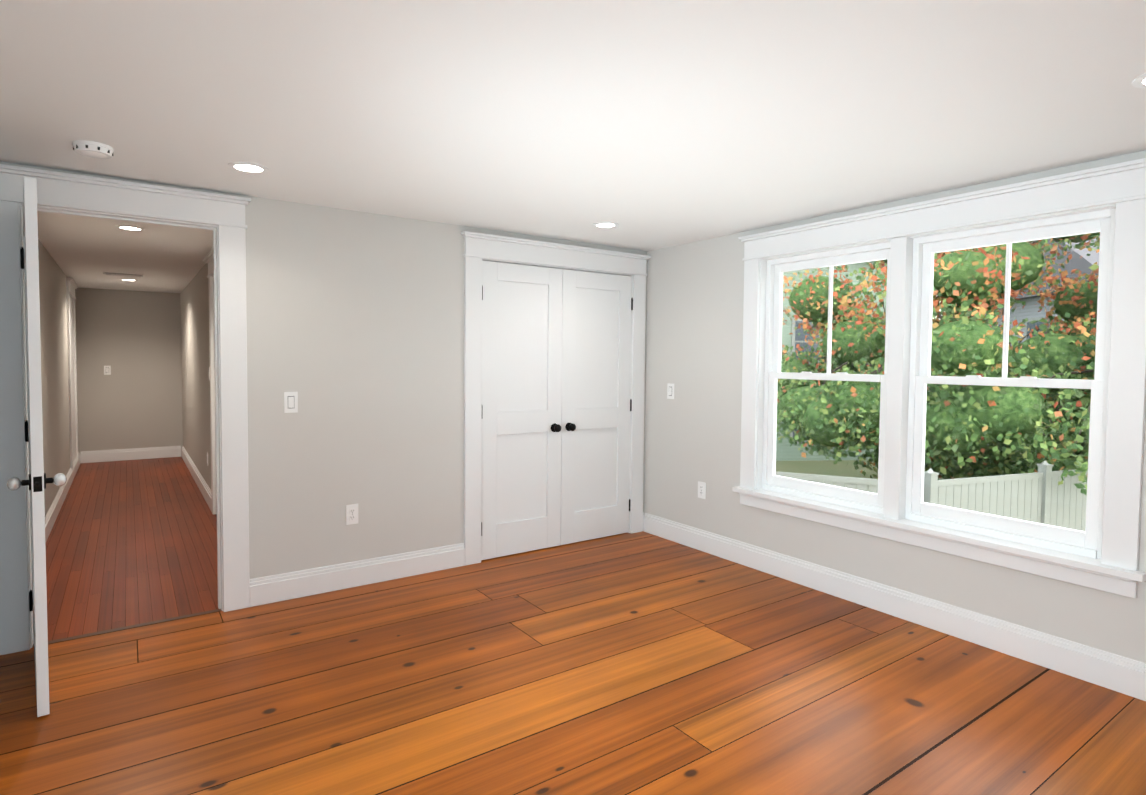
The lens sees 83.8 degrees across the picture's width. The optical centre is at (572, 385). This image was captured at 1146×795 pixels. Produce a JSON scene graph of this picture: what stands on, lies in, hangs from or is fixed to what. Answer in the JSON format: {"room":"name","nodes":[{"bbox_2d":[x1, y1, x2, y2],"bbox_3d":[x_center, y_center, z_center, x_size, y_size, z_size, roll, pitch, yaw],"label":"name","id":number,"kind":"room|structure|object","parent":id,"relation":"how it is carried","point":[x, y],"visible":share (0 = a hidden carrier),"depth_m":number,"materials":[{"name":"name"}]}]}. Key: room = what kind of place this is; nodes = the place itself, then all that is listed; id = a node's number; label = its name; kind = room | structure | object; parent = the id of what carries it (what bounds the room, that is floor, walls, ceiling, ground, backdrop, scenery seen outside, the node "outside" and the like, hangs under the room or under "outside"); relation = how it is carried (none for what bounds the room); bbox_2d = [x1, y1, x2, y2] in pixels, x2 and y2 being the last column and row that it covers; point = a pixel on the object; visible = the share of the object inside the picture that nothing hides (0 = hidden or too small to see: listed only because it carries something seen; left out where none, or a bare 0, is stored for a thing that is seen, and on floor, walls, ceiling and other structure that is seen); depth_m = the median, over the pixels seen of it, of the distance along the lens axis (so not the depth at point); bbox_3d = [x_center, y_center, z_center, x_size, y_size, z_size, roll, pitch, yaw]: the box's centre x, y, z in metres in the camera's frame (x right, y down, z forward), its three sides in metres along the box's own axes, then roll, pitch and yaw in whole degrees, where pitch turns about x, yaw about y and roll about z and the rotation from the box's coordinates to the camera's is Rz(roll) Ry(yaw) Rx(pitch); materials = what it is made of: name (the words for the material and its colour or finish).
{"room":"empty bedroom","nodes":[
{"label":"empty bedroom","id":0,"kind":"room"},
{"bbox_2d":[38,239,77,515],"bbox_3d":[-4.525,-0.010,5.459,0.140,2.200,6.300,-1,3,-35],"label":"wall","id":1,"kind":"structure","parent":0,"point":[54,364],"depth_m":5.47,"materials":[{"name":"grey paint"}]},
{"bbox_2d":[66,277,78,479],"bbox_3d":[-5.664,-0.080,7.261,0.054,2.178,1.060,-1,3,-35],"label":"door frame","id":2,"kind":"structure","parent":1,"relation":"attached to","point":[71,285],"depth_m":7.26,"materials":[{"name":"white wood"}]},
{"bbox_2d":[45,248,215,543],"bbox_3d":[-3.977,-0.006,5.775,1.120,2.178,6.170,-1,3,-35],"label":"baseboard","id":3,"kind":"structure","parent":1,"relation":"attached to","point":[208,494],"depth_m":6.16,"materials":[{"name":"white wood"}]},
{"bbox_2d":[75,288,182,456],"bbox_3d":[-5.727,-0.136,8.386,1.240,2.200,0.120,-1,3,-35],"label":"wall","id":4,"kind":"structure","parent":0,"point":[132,339],"depth_m":8.28,"materials":[{"name":"grey paint"}]},
{"bbox_2d":[104,366,110,374],"bbox_3d":[-5.944,-0.198,8.153,0.070,0.116,0.008,-1,3,-35],"label":"light switch","id":5,"kind":"object","parent":4,"relation":"attached to","point":[107,370],"visible":1,"depth_m":8.15,"materials":[{"name":"white plastic"}]},
{"bbox_2d":[180,263,210,489],"bbox_3d":[-3.467,-0.027,6.127,0.120,2.200,6.176,-1,3,-35],"label":"wall","id":6,"kind":"structure","parent":0,"point":[194,298],"depth_m":6.72,"materials":[{"name":"grey paint"}]},
{"bbox_2d":[212,276,216,513],"bbox_3d":[-2.760,0.099,5.116,0.120,2.040,0.890,-1,3,-35],"label":"door frame","id":7,"kind":"structure","parent":6,"relation":"attached to","point":[214,395],"depth_m":5.43,"materials":[{"name":"white wood"}]},
{"bbox_2d":[0,162,646,578],"bbox_3d":[-0.987,0.077,4.016,4.010,2.200,0.120,-1,3,-35],"label":"wall","id":8,"kind":"structure","parent":0,"point":[354,320],"depth_m":3.73,"materials":[{"name":"grey paint"}]},
{"bbox_2d":[7,176,66,716],"bbox_3d":[-2.210,0.225,2.624,0.173,1.978,0.782,-1,3,-41],"label":"entry door","id":9,"kind":"structure","parent":8,"relation":"in","point":[37,481],"depth_m":2.34,"materials":[{"name":"white wood"}]},
{"bbox_2d":[0,164,250,654],"bbox_3d":[-2.186,0.113,3.148,1.080,2.178,0.174,-1,3,-35],"label":"door frame","id":10,"kind":"structure","parent":8,"relation":"attached to","point":[225,214],"depth_m":3.06,"materials":[{"name":"white wood"}]},
{"bbox_2d":[284,392,297,412],"bbox_3d":[-1.562,0.092,3.537,0.070,0.116,0.008,-1,3,-35],"label":"light switch","id":11,"kind":"object","parent":8,"relation":"attached to","point":[290,402],"visible":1,"depth_m":3.54,"materials":[{"name":"white plastic"}]},
{"bbox_2d":[346,504,357,524],"bbox_3d":[-1.297,0.756,3.753,0.070,0.116,0.008,-1,3,-35],"label":"outlet","id":12,"kind":"object","parent":8,"relation":"attached to","point":[352,514],"visible":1,"depth_m":3.75,"materials":[{"name":"white plastic"}]},
{"bbox_2d":[250,512,644,606],"bbox_3d":[-1.018,1.107,3.957,3.860,0.148,0.019,-1,3,-35],"label":"baseboard","id":13,"kind":"structure","parent":8,"relation":"attached to","point":[288,586],"depth_m":3.75,"materials":[{"name":"white wood"}]},
{"bbox_2d":[481,261,562,559],"bbox_3d":[-0.338,0.168,4.382,0.645,1.985,0.101,-1,3,-35],"label":"closet door","id":14,"kind":"structure","parent":8,"relation":"in","point":[521,400],"depth_m":4.40,"materials":[{"name":"white wood"}]},
{"bbox_2d":[461,231,650,565],"bbox_3d":[-0.115,0.151,4.628,1.320,2.020,0.120,-1,3,-35],"label":"door frame","id":15,"kind":"structure","parent":8,"relation":"attached to","point":[501,261],"depth_m":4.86,"materials":[{"name":"white wood"}]},
{"bbox_2d":[560,269,632,544],"bbox_3d":[0.194,0.158,4.753,0.645,1.985,0.101,-1,3,-35],"label":"closet door","id":16,"kind":"structure","parent":8,"relation":"in","point":[596,405],"depth_m":4.76,"materials":[{"name":"white wood"}]},
{"bbox_2d":[0,457,1145,794],"bbox_3d":[-1.453,1.182,4.583,3.860,0.060,11.100,-1,3,-35],"label":"floor","id":17,"kind":"structure","parent":0,"point":[636,663],"depth_m":2.63,"materials":[{"name":"brown wood"}]},
{"bbox_2d":[33,609,221,646],"bbox_3d":[-2.189,1.210,3.182,0.770,0.023,0.036,-1,3,-35],"label":"threshold","id":18,"kind":"object","parent":17,"relation":"on","point":[130,627],"visible":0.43,"depth_m":3.18,"materials":[{"name":"brown wood"}]},
{"bbox_2d":[0,0,1145,292],"bbox_3d":[-1.429,-1.106,4.495,4.150,0.120,11.340,-1,3,-35],"label":"ceiling","id":19,"kind":"structure","parent":0,"point":[650,124],"depth_m":2.15,"materials":[{"name":"white paint"}]},
{"bbox_2d":[72,140,113,158],"bbox_3d":[-1.952,-0.956,2.600,0.136,0.040,0.136,-1,3,-35],"label":"smoke detector","id":20,"kind":"object","parent":19,"relation":"attached to","point":[93,149],"visible":1,"depth_m":2.56,"materials":[{"name":"white plastic"}]},
{"bbox_2d":[103,272,142,276],"bbox_3d":[-4.666,-1.152,6.627,0.340,0.011,0.180,-1,3,-35],"label":"ceiling vent","id":21,"kind":"object","parent":19,"relation":"in","point":[123,274],"visible":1,"depth_m":6.59,"materials":[{"name":"white metal"}]},
{"bbox_2d":[115,225,144,230],"bbox_3d":[-2.938,-1.046,4.238,0.164,0.006,0.164,-1,3,-35],"label":"recessed light","id":22,"kind":"object","parent":19,"relation":"in","point":[129,227],"visible":0.96,"depth_m":4.22,"materials":[{"name":"white"}]},
{"bbox_2d":[228,161,268,172],"bbox_3d":[-1.458,-0.979,2.870,0.164,0.006,0.164,-1,3,-35],"label":"recessed light","id":23,"kind":"object","parent":19,"relation":"in","point":[248,167],"visible":1,"depth_m":2.86,"materials":[{"name":"white"}]},
{"bbox_2d":[593,222,618,227],"bbox_3d":[0.204,-1.010,4.017,0.164,0.006,0.164,-1,3,-35],"label":"recessed light","id":24,"kind":"object","parent":19,"relation":"in","point":[605,224],"visible":1,"depth_m":4.00,"materials":[{"name":"white"}]},
{"bbox_2d":[1132,73,1145,87],"bbox_3d":[1.756,-0.913,1.883,0.164,0.006,0.164,-1,3,-35],"label":"recessed light","id":25,"kind":"object","parent":19,"relation":"in","point":[1139,81],"visible":1,"depth_m":1.92,"materials":[{"name":"white"}]},
{"bbox_2d":[644,150,1145,662],"bbox_3d":[2.037,0.141,3.055,0.150,2.200,4.920,-1,3,-35],"label":"wall","id":26,"kind":"structure","parent":0,"point":[694,324],"depth_m":4.28,"materials":[{"name":"grey paint"}]},
{"bbox_2d":[667,383,673,398],"bbox_3d":[0.731,0.042,4.787,0.008,0.116,0.070,-1,3,-35],"label":"light switch","id":27,"kind":"object","parent":26,"relation":"attached to","point":[670,390],"visible":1,"depth_m":4.79,"materials":[{"name":"white plastic"}]},
{"bbox_2d":[698,481,705,498],"bbox_3d":[0.914,0.743,4.544,0.008,0.116,0.070,-1,3,-35],"label":"outlet","id":28,"kind":"object","parent":26,"relation":"attached to","point":[701,489],"visible":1,"depth_m":4.54,"materials":[{"name":"white plastic"}]},
{"bbox_2d":[643,513,1145,700],"bbox_3d":[1.931,1.166,3.088,0.019,0.148,4.780,-1,3,-35],"label":"baseboard","id":29,"kind":"structure","parent":26,"relation":"attached to","point":[1116,672],"depth_m":3.22,"materials":[{"name":"white wood"}]},
{"bbox_2d":[732,486,1145,597],"bbox_3d":[1.704,0.766,3.418,0.120,0.112,2.092,-1,3,-35],"label":"window sill","id":30,"kind":"structure","parent":26,"relation":"attached to","point":[1093,573],"depth_m":3.10,"materials":[{"name":"white wood"}]},
{"bbox_2d":[738,158,1145,570],"bbox_3d":[1.751,-0.097,3.412,0.204,1.673,2.080,-1,3,-35],"label":"window","id":31,"kind":"structure","parent":26,"relation":"in","point":[1087,542],"depth_m":3.01,"materials":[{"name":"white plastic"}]},
{"bbox_2d":[762,242,890,513],"bbox_3d":[1.517,-0.051,3.822,0.090,1.485,0.852,-1,3,-35],"label":"window","id":32,"kind":"structure","parent":31,"relation":"attached to","point":[837,494],"depth_m":3.86,"materials":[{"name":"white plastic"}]},
{"label":"outside","id":33,"kind":"structure","parent":0,"visible":0},
{"bbox_2d":[776,460,943,489],"bbox_3d":[12.842,3.233,13.741,90.000,0.300,90.000,-1,3,-35],"label":"ground","id":34,"kind":"structure","parent":33,"point":[828,468],"depth_m":21.23,"materials":[{"name":"green plant"}]},
{"bbox_2d":[775,472,877,493],"bbox_3d":[1.323,2.102,10.784,7.982,2.000,0.156,1,2,24],"label":"fence","id":35,"kind":"object","parent":34,"relation":"on","point":[861,483],"depth_m":9.56,"materials":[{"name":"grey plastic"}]},
{"bbox_2d":[776,261,886,460],"bbox_3d":[7.969,-2.594,26.688,9.700,10.240,8.700,0,2,-5],"label":"house","id":36,"kind":"structure","parent":34,"relation":"on","point":[790,341],"depth_m":22.77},
{"bbox_2d":[776,232,1099,494],"bbox_3d":[9.811,-1.853,13.900,10.549,10.008,10.702,-1,3,-35],"label":"tree","id":37,"kind":"object","parent":34,"relation":"on","point":[1006,412],"depth_m":11.80,"materials":[{"name":"green plant"}]},
{"bbox_2d":[923,461,1087,530],"bbox_3d":[10.570,2.160,11.292,11.630,2.000,0.156,0,2,-20],"label":"fence","id":38,"kind":"object","parent":34,"relation":"on","point":[935,486],"depth_m":9.94,"materials":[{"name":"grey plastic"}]},
{"bbox_2d":[985,236,1099,345],"bbox_3d":[19.780,-1.399,21.543,8.700,8.460,7.700,1,2,3],"label":"house","id":39,"kind":"structure","parent":34,"relation":"on","point":[1035,298],"depth_m":20.94,"materials":[{"name":"grey"}]}
]}

